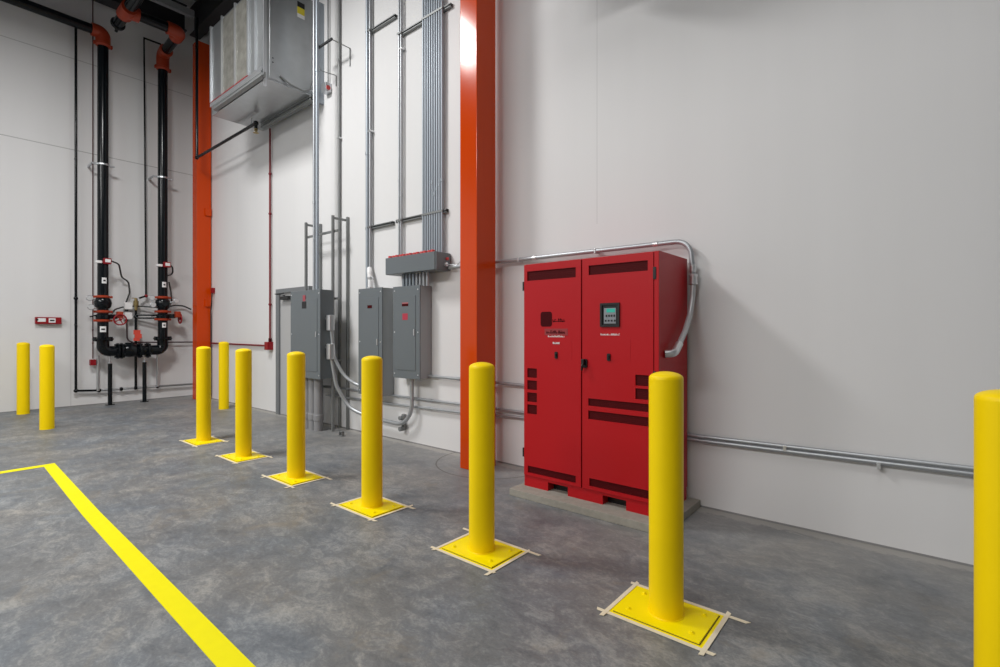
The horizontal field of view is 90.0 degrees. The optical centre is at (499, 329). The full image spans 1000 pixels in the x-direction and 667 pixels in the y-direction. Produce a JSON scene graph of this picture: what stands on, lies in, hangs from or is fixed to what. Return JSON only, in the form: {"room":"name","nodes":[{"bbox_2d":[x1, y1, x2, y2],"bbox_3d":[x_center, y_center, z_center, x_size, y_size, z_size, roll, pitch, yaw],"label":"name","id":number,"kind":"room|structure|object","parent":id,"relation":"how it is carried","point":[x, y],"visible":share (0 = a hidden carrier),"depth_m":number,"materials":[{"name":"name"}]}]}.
{"room":"warehouse interior","nodes":[
{"label":"warehouse interior","id":0,"kind":"room"},
{"bbox_2d":[0,0,195,412],"bbox_3d":[-12.656,-2.825,4.194,0.200,8.950,18.200,0,0,40],"label":"wall","id":1,"kind":"structure","parent":0,"point":[37,51],"depth_m":9.62,"materials":[{"name":"white paint"}]},
{"bbox_2d":[35,317,61,323],"bbox_3d":[-8.298,-0.172,9.185,0.085,0.125,0.360,0,0,40],"label":"sign","id":2,"kind":"object","parent":1,"relation":"attached to","point":[38,320],"visible":1,"depth_m":9.16,"materials":[{"name":"red plastic"}]},
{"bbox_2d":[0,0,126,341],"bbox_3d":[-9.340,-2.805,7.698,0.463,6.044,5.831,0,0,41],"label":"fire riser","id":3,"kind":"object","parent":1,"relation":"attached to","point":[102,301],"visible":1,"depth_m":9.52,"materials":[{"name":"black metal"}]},
{"bbox_2d":[92,1,93,358],"bbox_3d":[-7.846,-2.950,9.636,0.031,7.000,0.031,0,0,40],"label":"conduit","id":4,"kind":"object","parent":3,"relation":"attached to","point":[92,1],"visible":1,"depth_m":9.63,"materials":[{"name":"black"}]},
{"bbox_2d":[102,258,111,264],"bbox_3d":[-7.594,-1.315,9.575,0.262,0.110,0.199,0,0,40],"label":"switch","id":5,"kind":"object","parent":3,"relation":"attached to","point":[105,261],"depth_m":9.52,"materials":[{"name":"red"}]},
{"bbox_2d":[112,261,129,301],"bbox_3d":[-7.482,-0.945,9.846,0.075,0.799,0.533,0,0,-5],"label":"cable","id":6,"kind":"object","parent":3,"relation":"attached to","point":[118,264],"visible":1,"depth_m":10.00,"materials":[{"name":"grey plastic"}]},
{"bbox_2d":[73,28,96,392],"bbox_3d":[-7.938,-2.252,9.592,0.116,6.896,0.387,0,0,40],"label":"drain pipe","id":7,"kind":"object","parent":1,"relation":"attached to","point":[75,298],"visible":0.98,"depth_m":9.44,"materials":[{"name":"black metal"}]},
{"bbox_2d":[123,312,131,320],"bbox_3d":[-7.505,-0.265,10.073,0.124,0.180,0.141,0,0,40],"label":"junction box","id":8,"kind":"object","parent":1,"relation":"attached to","point":[128,315],"visible":0.88,"depth_m":10.04,"materials":[{"name":"white plastic"}]},
{"bbox_2d":[123,302,131,310],"bbox_3d":[-7.505,-0.465,10.073,0.124,0.180,0.141,0,0,40],"label":"junction box","id":9,"kind":"object","parent":8,"relation":"attached to","point":[127,306],"visible":1,"depth_m":10.04,"materials":[{"name":"white plastic"}]},
{"bbox_2d":[126,322,192,342],"bbox_3d":[-7.135,0.034,10.518,0.028,0.489,1.214,0,0,40],"label":"conduit","id":10,"kind":"object","parent":8,"relation":"attached to","point":[126,322],"visible":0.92,"depth_m":10.30,"materials":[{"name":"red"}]},
{"bbox_2d":[97,385,158,391],"bbox_3d":[-7.487,1.177,10.097,0.075,0.080,1.045,0,0,40],"label":"pipe","id":11,"kind":"object","parent":1,"relation":"attached to","point":[154,386],"visible":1,"depth_m":10.05,"materials":[{"name":"metal"}]},
{"bbox_2d":[96,356,99,390],"bbox_3d":[-7.795,0.840,9.697,0.052,0.680,0.052,0,0,40],"label":"pipe","id":12,"kind":"object","parent":11,"relation":"attached to","point":[97,357],"visible":1,"depth_m":9.67,"materials":[{"name":"metal"}]},
{"bbox_2d":[133,310,137,387],"bbox_3d":[-7.404,0.340,10.165,0.082,1.680,0.082,0,0,40],"label":"drain riser","id":13,"kind":"object","parent":11,"relation":"attached to","point":[135,316],"visible":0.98,"depth_m":10.15,"materials":[{"name":"black metal"}]},
{"bbox_2d":[132,298,138,309],"bbox_3d":[-7.380,-0.525,10.115,0.090,0.250,0.114,0,0,40],"label":"valve","id":14,"kind":"object","parent":13,"relation":"attached to","point":[135,302],"visible":1,"depth_m":10.10,"materials":[{"name":"gold metal"}]},
{"bbox_2d":[139,37,160,298],"bbox_3d":[-7.250,-3.326,10.346,0.087,5.388,0.401,0,0,33],"label":"pipe","id":15,"kind":"object","parent":14,"relation":"attached to","point":[144,38],"visible":0.99,"depth_m":10.28,"materials":[{"name":"black metal"}]},
{"bbox_2d":[133,327,141,340],"bbox_3d":[-7.364,0.075,10.157,0.018,0.290,0.140,0,0,40],"label":"tag","id":16,"kind":"object","parent":13,"relation":"hanging from","point":[138,335],"visible":1,"depth_m":10.15,"materials":[{"name":"red plastic"}]},
{"bbox_2d":[156,355,158,386],"bbox_3d":[-7.160,0.830,10.457,0.052,0.700,0.052,0,0,40],"label":"pipe","id":17,"kind":"object","parent":11,"relation":"on","point":[157,356],"visible":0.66,"depth_m":10.44,"materials":[{"name":"metal"}]},
{"bbox_2d":[159,383,192,386],"bbox_3d":[-6.938,1.183,10.753,0.040,0.045,0.700,0,0,40],"label":"pipe","id":18,"kind":"object","parent":11,"relation":"attached to","point":[186,383],"visible":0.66,"depth_m":10.71,"materials":[{"name":"silver metal"}]},
{"bbox_2d":[140,12,184,340],"bbox_3d":[-6.615,-2.802,9.856,0.776,6.040,1.653,0,0,-27],"label":"fire riser","id":19,"kind":"object","parent":1,"relation":"attached to","point":[176,34],"visible":1,"depth_m":10.28,"materials":[{"name":"black metal"}]},
{"bbox_2d":[110,0,143,32],"bbox_3d":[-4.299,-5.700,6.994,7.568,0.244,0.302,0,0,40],"label":"sprinkler","id":20,"kind":"object","parent":19,"relation":"attached to","point":[128,10],"visible":1,"depth_m":8.91,"materials":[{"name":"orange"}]},
{"bbox_2d":[0,396,973,666],"bbox_3d":[-4.025,1.550,-3.022,22.300,0.200,18.200,0,0,40],"label":"floor","id":21,"kind":"structure","parent":0,"point":[290,577],"depth_m":3.00,"materials":[{"name":"concrete"}]},
{"bbox_2d":[16,342,29,414],"bbox_3d":[-8.236,0.831,8.639,0.169,1.239,0.169,0,0,40],"label":"bollard","id":22,"kind":"object","parent":21,"relation":"on","point":[22,348],"visible":1,"depth_m":8.58,"materials":[{"name":"yellow metal"}]},
{"bbox_2d":[39,344,54,429],"bbox_3d":[-6.643,0.831,7.333,0.169,1.239,0.169,0,0,40],"label":"bollard","id":23,"kind":"object","parent":21,"relation":"on","point":[47,351],"visible":1,"depth_m":7.27,"materials":[{"name":"yellow metal"}]},
{"bbox_2d":[105,356,114,404],"bbox_3d":[-7.549,0.975,9.679,0.150,0.950,0.150,0,0,40],"label":"stand","id":24,"kind":"object","parent":21,"relation":"on","point":[109,362],"visible":1,"depth_m":9.66,"materials":[{"name":"black metal"}]},
{"bbox_2d":[96,339,168,358],"bbox_3d":[-7.302,0.378,9.975,0.310,0.375,1.190,0,0,40],"label":"pipe","id":25,"kind":"object","parent":24,"relation":"on","point":[121,350],"visible":0.98,"depth_m":9.85,"materials":[{"name":"black metal"}]},
{"bbox_2d":[0,463,255,666],"bbox_3d":[-2.899,1.449,1.685,7.810,0.002,3.266,0,0,40],"label":"floor line","id":26,"kind":"object","parent":21,"relation":"on","point":[208,638],"depth_m":2.83,"materials":[{"name":"yellow paint"}]},
{"bbox_2d":[140,355,148,401],"bbox_3d":[-7.189,0.975,10.110,0.150,0.950,0.150,0,0,40],"label":"stand","id":27,"kind":"object","parent":21,"relation":"on","point":[144,362],"visible":1,"depth_m":10.08,"materials":[{"name":"black metal"}]},
{"bbox_2d":[193,41,211,399],"bbox_3d":[-6.260,-2.275,10.512,0.290,7.450,0.271,0,0,40],"label":"steel column","id":28,"kind":"structure","parent":21,"relation":"on","point":[202,211],"depth_m":10.44,"materials":[{"name":"orange metal"}]},
{"bbox_2d":[184,346,222,445],"bbox_3d":[-3.860,0.831,6.514,0.480,1.239,0.350,0,0,40],"label":"bollard","id":29,"kind":"object","parent":21,"relation":"on","point":[203,353],"visible":1,"depth_m":6.45,"materials":[{"name":"yellow metal"}]},
{"bbox_2d":[179,436,227,446],"bbox_3d":[-3.878,1.446,6.532,0.670,0.003,0.442,0,0,40],"label":"tape","id":30,"kind":"object","parent":21,"relation":"on","point":[211,436],"visible":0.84,"depth_m":6.43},
{"bbox_2d":[219,341,228,409],"bbox_3d":[-5.081,0.831,9.201,0.169,1.239,0.169,0,0,40],"label":"bollard","id":31,"kind":"object","parent":21,"relation":"on","point":[223,346],"visible":1,"depth_m":9.13,"materials":[{"name":"yellow metal"}]},
{"bbox_2d":[221,348,266,462],"bbox_3d":[-2.937,0.831,5.727,0.480,1.239,0.350,0,0,40],"label":"bollard","id":32,"kind":"object","parent":21,"relation":"on","point":[243,357],"visible":1,"depth_m":5.66,"materials":[{"name":"yellow metal"}]},
{"bbox_2d":[215,449,272,463],"bbox_3d":[-2.932,1.446,5.721,0.618,0.003,0.451,0,0,40],"label":"tape","id":33,"kind":"object","parent":21,"relation":"on","point":[252,449],"visible":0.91,"depth_m":5.67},
{"bbox_2d":[268,351,323,485],"bbox_3d":[-2.004,0.831,4.915,0.480,1.239,0.350,0,0,40],"label":"bollard","id":34,"kind":"object","parent":21,"relation":"on","point":[296,474],"visible":1,"depth_m":4.84,"materials":[{"name":"yellow metal"}]},
{"bbox_2d":[260,470,331,487],"bbox_3d":[-2.016,1.446,4.903,0.680,0.003,0.452,0,0,40],"label":"tape","id":35,"kind":"object","parent":21,"relation":"on","point":[305,470],"visible":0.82,"depth_m":4.84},
{"bbox_2d":[305,378,307,428],"bbox_3d":[-2.847,1.065,7.399,0.138,0.770,0.138,0,0,40],"label":"pipe","id":36,"kind":"object","parent":21,"relation":"on","point":[306,379],"visible":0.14,"depth_m":7.34,"materials":[{"name":"grey plastic"}]},
{"bbox_2d":[308,378,313,429],"bbox_3d":[-2.732,1.065,7.302,0.138,0.770,0.138,0,0,40],"label":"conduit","id":37,"kind":"object","parent":21,"relation":"on","point":[310,381],"visible":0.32,"depth_m":7.24,"materials":[{"name":"grey plastic"}]},
{"bbox_2d":[313,379,322,430],"bbox_3d":[-2.617,1.065,7.206,0.138,0.770,0.138,0,0,40],"label":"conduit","id":38,"kind":"object","parent":21,"relation":"on","point":[318,384],"visible":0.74,"depth_m":7.15,"materials":[{"name":"grey plastic"}]},
{"bbox_2d":[304,215,348,431],"bbox_3d":[-2.602,-0.100,7.474,0.900,3.100,0.262,0,0,40],"label":"rack","id":39,"kind":"object","parent":21,"relation":"on","point":[333,218],"visible":0.63,"depth_m":7.29,"materials":[{"name":"silver metal"}]},
{"bbox_2d":[291,289,332,379],"bbox_3d":[-2.748,0.060,7.272,0.823,1.258,0.226,0,0,40],"label":"electrical panel","id":40,"kind":"object","parent":39,"relation":"attached to","point":[310,336],"visible":0.79,"depth_m":7.06,"materials":[{"name":"grey metal"}]},
{"bbox_2d":[312,0,315,289],"bbox_3d":[-2.696,-3.400,7.252,0.046,5.700,0.046,0,0,40],"label":"conduit","id":41,"kind":"object","parent":40,"relation":"attached to","point":[314,1],"visible":0.93,"depth_m":7.24,"materials":[{"name":"metal"}]},
{"bbox_2d":[315,0,318,288],"bbox_3d":[-2.640,-3.400,7.225,0.059,5.700,0.059,0,0,40],"label":"conduit","id":42,"kind":"object","parent":40,"relation":"attached to","point":[317,1],"visible":0.89,"depth_m":7.21,"materials":[{"name":"silver metal"}]},
{"bbox_2d":[325,315,357,386],"bbox_3d":[-2.162,0.294,6.933,0.584,1.008,0.135,0,0,12],"label":"conduit","id":43,"kind":"object","parent":40,"relation":"attached to","point":[330,319],"visible":0.89,"depth_m":6.95,"materials":[{"name":"silver metal"}]},
{"bbox_2d":[325,344,413,430],"bbox_3d":[-1.725,0.748,6.698,1.556,1.115,0.230,0,0,28],"label":"conduit","id":44,"kind":"object","parent":40,"relation":"attached to","point":[330,348],"visible":0.87,"depth_m":6.90,"materials":[{"name":"silver metal"}]},
{"bbox_2d":[339,356,405,517],"bbox_3d":[-1.052,0.831,4.112,0.480,1.239,0.350,0,0,40],"label":"bollard","id":45,"kind":"object","parent":21,"relation":"on","point":[371,504],"visible":1,"depth_m":4.04,"materials":[{"name":"yellow metal"}]},
{"bbox_2d":[330,497,415,520],"bbox_3d":[-1.054,1.446,4.120,0.656,0.003,0.449,0,0,40],"label":"tape","id":46,"kind":"object","parent":21,"relation":"on","point":[333,504],"visible":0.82,"depth_m":4.05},
{"bbox_2d":[460,0,495,469],"bbox_3d":[-0.188,-2.700,5.345,0.240,8.300,0.440,0,0,40],"label":"steel column","id":47,"kind":"structure","parent":21,"relation":"on","point":[477,17],"depth_m":5.19,"materials":[{"name":"orange metal"}]},
{"bbox_2d":[190,0,239,39],"bbox_3d":[1.818,-6.560,3.733,21.800,0.580,0.200,0,0,40],"label":"beam","id":48,"kind":"structure","parent":47,"relation":"attached to","point":[208,12],"depth_m":10.22,"materials":[{"name":"black metal"}]},
{"bbox_2d":[439,362,524,569],"bbox_3d":[-0.120,0.831,3.288,0.480,1.239,0.350,0,0,40],"label":"bollard","id":49,"kind":"object","parent":21,"relation":"on","point":[480,547],"visible":1,"depth_m":3.21,"materials":[{"name":"yellow metal"}]},
{"bbox_2d":[430,528,540,575],"bbox_3d":[-0.134,1.446,3.276,0.695,0.003,0.448,0,0,40],"label":"tape","id":50,"kind":"object","parent":21,"relation":"on","point":[462,536],"visible":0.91,"depth_m":3.22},
{"bbox_2d":[509,482,699,532],"bbox_3d":[0.862,1.419,4.242,1.390,0.062,0.775,0,0,40],"label":"concrete pad","id":51,"kind":"object","parent":21,"relation":"on","point":[609,512],"visible":0.44,"depth_m":3.97,"materials":[{"name":"grey concrete"}]},
{"bbox_2d":[523,251,686,515],"bbox_3d":[0.856,0.406,4.274,1.255,1.984,0.643,0,0,40],"label":"tall cabinet","id":52,"kind":"object","parent":51,"relation":"on","point":[596,329],"visible":0.88,"depth_m":4.00,"materials":[{"name":"red metal"}]},
{"bbox_2d":[528,404,536,413],"bbox_3d":[0.290,0.700,4.413,0.104,0.082,0.005,0,0,40],"label":"vent","id":53,"kind":"object","parent":52,"relation":"attached to","point":[532,408],"depth_m":4.41,"materials":[{"name":"red metal"}]},
{"bbox_2d":[528,392,536,401],"bbox_3d":[0.290,0.593,4.413,0.104,0.082,0.005,0,0,40],"label":"vent","id":54,"kind":"object","parent":52,"relation":"attached to","point":[532,396],"depth_m":4.41,"materials":[{"name":"red metal"}]},
{"bbox_2d":[528,380,536,389],"bbox_3d":[0.290,0.486,4.413,0.104,0.082,0.005,0,0,40],"label":"vent","id":55,"kind":"object","parent":52,"relation":"attached to","point":[532,384],"depth_m":4.42,"materials":[{"name":"red metal"}]},
{"bbox_2d":[528,368,536,377],"bbox_3d":[0.290,0.379,4.413,0.104,0.082,0.005,0,0,40],"label":"vent","id":56,"kind":"object","parent":52,"relation":"attached to","point":[532,372],"depth_m":4.42,"materials":[{"name":"red metal"}]},
{"bbox_2d":[528,466,575,482],"bbox_3d":[0.443,1.232,4.285,0.492,0.061,0.005,0,0,40],"label":"vent","id":57,"kind":"object","parent":52,"relation":"attached to","point":[544,472],"depth_m":4.27,"materials":[{"name":"red metal"}]},
{"bbox_2d":[528,267,575,280],"bbox_3d":[0.440,-0.476,4.287,0.499,0.083,0.005,0,0,40],"label":"vent","id":58,"kind":"object","parent":52,"relation":"attached to","point":[540,273],"depth_m":4.28,"materials":[{"name":"red metal"}]},
{"bbox_2d":[589,260,647,274],"bbox_3d":[0.915,-0.481,3.890,0.499,0.077,0.005,0,0,40],"label":"vent","id":59,"kind":"object","parent":52,"relation":"attached to","point":[611,267],"depth_m":3.88,"materials":[{"name":"red metal"}]},
{"bbox_2d":[589,411,648,426],"bbox_3d":[0.916,0.685,3.889,0.509,0.070,0.005,0,0,40],"label":"vent","id":60,"kind":"object","parent":52,"relation":"attached to","point":[615,418],"depth_m":3.87,"materials":[{"name":"red metal"}]},
{"bbox_2d":[589,398,648,411],"bbox_3d":[0.916,0.582,3.889,0.509,0.060,0.005,0,0,40],"label":"vent","id":61,"kind":"object","parent":52,"relation":"attached to","point":[604,404],"depth_m":3.88,"materials":[{"name":"red metal"}]},
{"bbox_2d":[590,478,648,498],"bbox_3d":[0.920,1.228,3.886,0.499,0.065,0.005,0,0,40],"label":"vent","id":62,"kind":"object","parent":52,"relation":"attached to","point":[623,489],"depth_m":3.87,"materials":[{"name":"red metal"}]},
{"bbox_2d":[636,388,648,399],"bbox_3d":[1.072,0.481,3.759,0.104,0.082,0.005,0,0,40],"label":"vent","id":63,"kind":"object","parent":52,"relation":"attached to","point":[641,393],"depth_m":3.76,"materials":[{"name":"red metal"}]},
{"bbox_2d":[636,375,648,385],"bbox_3d":[1.072,0.379,3.759,0.104,0.082,0.005,0,0,40],"label":"vent","id":64,"kind":"object","parent":52,"relation":"attached to","point":[641,380],"depth_m":3.76,"materials":[{"name":"red metal"}]},
{"bbox_2d":[610,371,723,647],"bbox_3d":[0.847,0.831,2.550,0.480,1.239,0.350,0,0,40],"label":"bollard","id":65,"kind":"object","parent":21,"relation":"on","point":[662,608],"visible":1,"depth_m":2.48,"materials":[{"name":"yellow metal"}]},
{"bbox_2d":[597,581,750,655],"bbox_3d":[0.865,1.446,2.531,0.652,0.003,0.453,0,0,40],"label":"tape","id":66,"kind":"object","parent":21,"relation":"on","point":[727,615],"visible":1,"depth_m":2.49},
{"bbox_2d":[974,389,999,666],"bbox_3d":[1.791,0.831,1.768,0.169,1.239,0.169,0,0,40],"label":"bollard","id":67,"kind":"object","parent":21,"relation":"on","point":[987,402],"visible":1,"depth_m":1.75,"materials":[{"name":"yellow metal"}]},
{"bbox_2d":[198,0,999,566],"bbox_3d":[1.799,-2.825,4.101,22.500,8.950,0.200,0,0,40],"label":"wall","id":68,"kind":"structure","parent":0,"point":[829,170],"depth_m":3.91,"materials":[{"name":"white paint"}]},
{"bbox_2d":[210,288,214,396],"bbox_3d":[-6.034,0.260,10.472,0.152,2.280,0.071,0,0,40],"label":"conduit","id":69,"kind":"object","parent":68,"relation":"attached to","point":[212,290],"visible":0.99,"depth_m":10.51,"materials":[{"name":"red metal"}]},
{"bbox_2d":[210,342,263,345],"bbox_3d":[-5.119,0.278,9.702,2.500,0.037,0.032,0,0,40],"label":"conduit","id":70,"kind":"object","parent":68,"relation":"attached to","point":[210,342],"visible":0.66,"depth_m":9.46,"materials":[{"name":"red metal"}]},
{"bbox_2d":[210,0,323,130],"bbox_3d":[-3.794,-4.265,8.018,1.993,1.570,0.964,0,0,40],"label":"handler","id":71,"kind":"object","parent":68,"relation":"attached to","point":[261,51],"visible":0.98,"depth_m":7.58,"materials":[{"name":"metal"}]},
{"bbox_2d":[195,17,258,159],"bbox_3d":[-5.083,-4.784,9.202,2.693,2.973,0.090,0,0,40],"label":"pipe","id":72,"kind":"object","parent":71,"relation":"attached to","point":[254,124],"visible":1,"depth_m":10.02,"materials":[{"name":"black metal"}]},
{"bbox_2d":[264,338,272,349],"bbox_3d":[-4.103,0.247,8.839,0.195,0.205,0.100,0,0,40],"label":"box","id":73,"kind":"object","parent":68,"relation":"attached to","point":[268,345],"visible":1,"depth_m":8.79,"materials":[{"name":"red metal"}]},
{"bbox_2d":[268,128,271,337],"bbox_3d":[-4.053,-1.670,8.810,0.052,3.760,0.052,0,0,-5],"label":"conduit","id":74,"kind":"object","parent":68,"relation":"attached to","point":[269,173],"visible":1,"depth_m":8.79,"materials":[{"name":"red metal"}]},
{"bbox_2d":[275,286,311,414],"bbox_3d":[-3.467,0.375,8.263,1.100,2.150,0.168,0,0,40],"label":"door","id":75,"kind":"structure","parent":68,"relation":"in","point":[283,296],"depth_m":8.52,"materials":[{"name":"grey paint"}]},
{"bbox_2d":[321,82,331,94],"bbox_3d":[-2.640,-3.680,7.615,0.140,0.140,0.098,0,0,40],"label":"junction box","id":76,"kind":"object","parent":68,"relation":"attached to","point":[326,88],"visible":1,"depth_m":7.58,"materials":[{"name":"metal"}]},
{"bbox_2d":[327,0,328,82],"bbox_3d":[-2.622,-5.000,7.621,0.023,2.500,0.024,0,0,40],"label":"conduit","id":77,"kind":"object","parent":68,"relation":"attached to","point":[327,0],"visible":1,"depth_m":7.62,"materials":[{"name":"silver metal"}]},
{"bbox_2d":[319,37,349,75],"bbox_3d":[-2.453,-3.897,7.315,0.467,0.455,0.318,0,0,40],"label":"bracket","id":78,"kind":"object","parent":68,"relation":"attached to","point":[331,38],"visible":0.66,"depth_m":7.21,"materials":[{"name":"black metal"}]},
{"bbox_2d":[337,0,341,427],"bbox_3d":[-2.386,-2.400,7.436,0.061,7.700,0.051,0,0,40],"label":"conduit","id":79,"kind":"object","parent":68,"relation":"attached to","point":[339,137],"visible":0.94,"depth_m":7.42,"materials":[{"name":"silver metal"}]},
{"bbox_2d":[368,0,373,266],"bbox_3d":[-1.789,-3.540,6.927,0.061,5.420,0.066,0,0,40],"label":"conduit","id":80,"kind":"object","parent":68,"relation":"attached to","point":[370,131],"visible":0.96,"depth_m":6.90,"materials":[{"name":"metal"}]},
{"bbox_2d":[358,287,393,395],"bbox_3d":[-1.675,0.155,6.731,0.529,1.427,0.211,0,0,40],"label":"electrical panel","id":81,"kind":"object","parent":68,"relation":"attached to","point":[375,305],"visible":0.82,"depth_m":6.60,"materials":[{"name":"grey metal"}]},
{"bbox_2d":[367,267,373,287],"bbox_3d":[-1.787,-0.712,6.866,0.084,0.315,0.149,0,0,-29],"label":"pull elbow","id":82,"kind":"object","parent":81,"relation":"on","point":[370,277],"visible":0.93,"depth_m":6.83,"materials":[{"name":"white"}]},
{"bbox_2d":[365,221,394,229],"bbox_3d":[-1.649,-1.420,6.806,0.600,0.044,0.072,0,0,40],"label":"channel","id":83,"kind":"object","parent":68,"relation":"attached to","point":[390,223],"visible":0.94,"depth_m":6.77,"materials":[{"name":"silver metal"}]},
{"bbox_2d":[365,0,368,287],"bbox_3d":[-1.840,-3.390,6.948,0.063,5.720,0.063,0,0,40],"label":"conduit","id":84,"kind":"object","parent":83,"relation":"attached to","point":[367,1],"visible":0.89,"depth_m":6.92,"materials":[{"name":"silver metal"}]},
{"bbox_2d":[365,14,396,34],"bbox_3d":[-1.614,-4.140,6.776,0.608,0.044,0.072,0,0,40],"label":"channel","id":85,"kind":"object","parent":68,"relation":"attached to","point":[393,17],"visible":0.94,"depth_m":6.76,"materials":[{"name":"silver metal"}]},
{"bbox_2d":[399,0,404,254],"bbox_3d":[-1.272,-3.585,6.497,0.048,5.330,0.062,0,0,40],"label":"conduit","id":86,"kind":"object","parent":68,"relation":"attached to","point":[401,48],"visible":0.94,"depth_m":6.47,"materials":[{"name":"metal"}]},
{"bbox_2d":[393,285,431,379],"bbox_3d":[-1.106,0.028,6.255,0.514,1.147,0.211,0,0,40],"label":"electrical panel","id":87,"kind":"object","parent":68,"relation":"attached to","point":[412,305],"visible":1,"depth_m":6.13,"materials":[{"name":"grey metal"}]},
{"bbox_2d":[422,272,425,285],"bbox_3d":[-0.925,-0.623,6.091,0.041,0.175,0.042,0,0,40],"label":"conduit nipple","id":88,"kind":"object","parent":87,"relation":"attached to","point":[423,273],"visible":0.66,"depth_m":6.07,"materials":[{"name":"metal"}]},
{"bbox_2d":[428,375,523,386],"bbox_3d":[-0.128,0.572,5.522,1.960,0.048,0.042,0,0,40],"label":"conduit","id":89,"kind":"object","parent":87,"relation":"attached to","point":[430,376],"visible":0.56,"depth_m":5.79,"materials":[{"name":"metal"}]},
{"bbox_2d":[396,209,448,222],"bbox_3d":[-1.000,-1.425,6.264,0.950,0.044,0.072,0,0,40],"label":"channel","id":90,"kind":"object","parent":68,"relation":"attached to","point":[416,217],"visible":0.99,"depth_m":6.30,"materials":[{"name":"silver metal"}]},
{"bbox_2d":[386,249,459,276],"bbox_3d":[-0.901,-0.836,6.055,1.260,0.272,0.246,0,0,40],"label":"wireway","id":91,"kind":"object","parent":68,"relation":"attached to","point":[431,261],"visible":0.94,"depth_m":5.97,"materials":[{"name":"grey metal"}]},
{"bbox_2d":[398,0,399,254],"bbox_3d":[-1.313,-3.585,6.513,0.034,5.330,0.034,0,0,40],"label":"conduit","id":92,"kind":"object","parent":91,"relation":"attached to","point":[398,0],"visible":0.92,"depth_m":6.50,"materials":[{"name":"metal"}]},
{"bbox_2d":[422,0,423,250],"bbox_3d":[-0.950,-3.580,6.203,0.032,5.340,0.033,0,0,40],"label":"conduit","id":93,"kind":"object","parent":91,"relation":"attached to","point":[422,0],"visible":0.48,"depth_m":6.19,"materials":[{"name":"silver metal"}]},
{"bbox_2d":[424,0,426,250],"bbox_3d":[-0.918,-3.580,6.176,0.032,5.340,0.033,0,0,40],"label":"conduit","id":94,"kind":"object","parent":91,"relation":"attached to","point":[425,1],"visible":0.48,"depth_m":6.17,"materials":[{"name":"silver metal"}]},
{"bbox_2d":[427,0,428,250],"bbox_3d":[-0.886,-3.580,6.150,0.032,5.340,0.033,0,0,40],"label":"conduit","id":95,"kind":"object","parent":91,"relation":"attached to","point":[427,0],"visible":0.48,"depth_m":6.13,"materials":[{"name":"silver metal"}]},
{"bbox_2d":[429,0,430,249],"bbox_3d":[-0.854,-3.580,6.123,0.032,5.340,0.033,0,0,40],"label":"conduit","id":96,"kind":"object","parent":91,"relation":"attached to","point":[429,0],"visible":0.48,"depth_m":6.11,"materials":[{"name":"silver metal"}]},
{"bbox_2d":[431,0,433,249],"bbox_3d":[-0.822,-3.580,6.096,0.040,5.340,0.040,0,0,40],"label":"conduit","id":97,"kind":"object","parent":91,"relation":"attached to","point":[432,1],"visible":0.9,"depth_m":6.08,"materials":[{"name":"silver metal"}]},
{"bbox_2d":[433,0,435,250],"bbox_3d":[-0.790,-3.580,6.070,0.040,5.340,0.040,0,0,40],"label":"conduit","id":98,"kind":"object","parent":91,"relation":"attached to","point":[434,192],"visible":0.89,"depth_m":6.05,"materials":[{"name":"silver metal"}]},
{"bbox_2d":[436,0,437,250],"bbox_3d":[-0.758,-3.580,6.043,0.040,5.340,0.040,0,0,40],"label":"conduit","id":99,"kind":"object","parent":91,"relation":"attached to","point":[436,0],"visible":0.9,"depth_m":6.03,"materials":[{"name":"silver metal"}]},
{"bbox_2d":[438,0,440,251],"bbox_3d":[-0.727,-3.580,6.017,0.040,5.340,0.040,0,0,40],"label":"conduit","id":100,"kind":"object","parent":91,"relation":"attached to","point":[439,1],"visible":0.88,"depth_m":6.01,"materials":[{"name":"silver metal"}]},
{"bbox_2d":[440,0,443,251],"bbox_3d":[-0.695,-3.580,5.990,0.040,5.340,0.040,0,0,40],"label":"conduit","id":101,"kind":"object","parent":91,"relation":"attached to","point":[441,178],"visible":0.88,"depth_m":5.98,"materials":[{"name":"silver metal"}]},
{"bbox_2d":[397,2,452,36],"bbox_3d":[-0.953,-3.850,6.224,0.966,0.044,0.072,0,0,40],"label":"channel","id":102,"kind":"object","parent":68,"relation":"attached to","point":[449,6],"visible":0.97,"depth_m":6.27,"materials":[{"name":"silver metal"}]},
{"bbox_2d":[448,239,697,357],"bbox_3d":[0.364,-0.276,4.805,2.874,0.970,0.560,0,0,40],"label":"conduit","id":103,"kind":"object","parent":68,"relation":"attached to","point":[693,277],"visible":1,"depth_m":4.16,"materials":[{"name":"metal"}]},
{"bbox_2d":[325,394,973,476],"bbox_3d":[1.161,0.926,4.469,9.950,0.156,0.053,0,0,40],"label":"conduit","id":104,"kind":"object","parent":68,"relation":"attached to","point":[878,463],"visible":0.7,"depth_m":3.57,"materials":[{"name":"metal"}]},
{"bbox_2d":[327,385,973,470],"bbox_3d":[1.161,0.852,4.469,9.950,0.074,0.053,0,0,40],"label":"conduit","id":105,"kind":"object","parent":68,"relation":"attached to","point":[785,447],"visible":0.73,"depth_m":3.58,"materials":[{"name":"metal"}]},
{"bbox_3d":[-9.926,-2.825,-10.080,22.700,8.950,0.200,0,0,40],"label":"wall","id":106,"kind":"structure","parent":0,"visible":0},
{"bbox_2d":[92,0,186,32],"bbox_3d":[-12.443,-6.580,3.794,0.300,0.540,17.860,0,0,40],"label":"beam","id":107,"kind":"structure","parent":106,"relation":"attached to","point":[149,7],"depth_m":10.27,"materials":[{"name":"black metal"}]},
{"bbox_2d":[150,0,193,17],"bbox_3d":[-12.146,-6.585,3.572,0.100,0.130,17.900,0,0,40],"label":"beam","id":108,"kind":"structure","parent":106,"relation":"attached to","point":[172,5],"depth_m":10.17,"materials":[{"name":"grey metal"}]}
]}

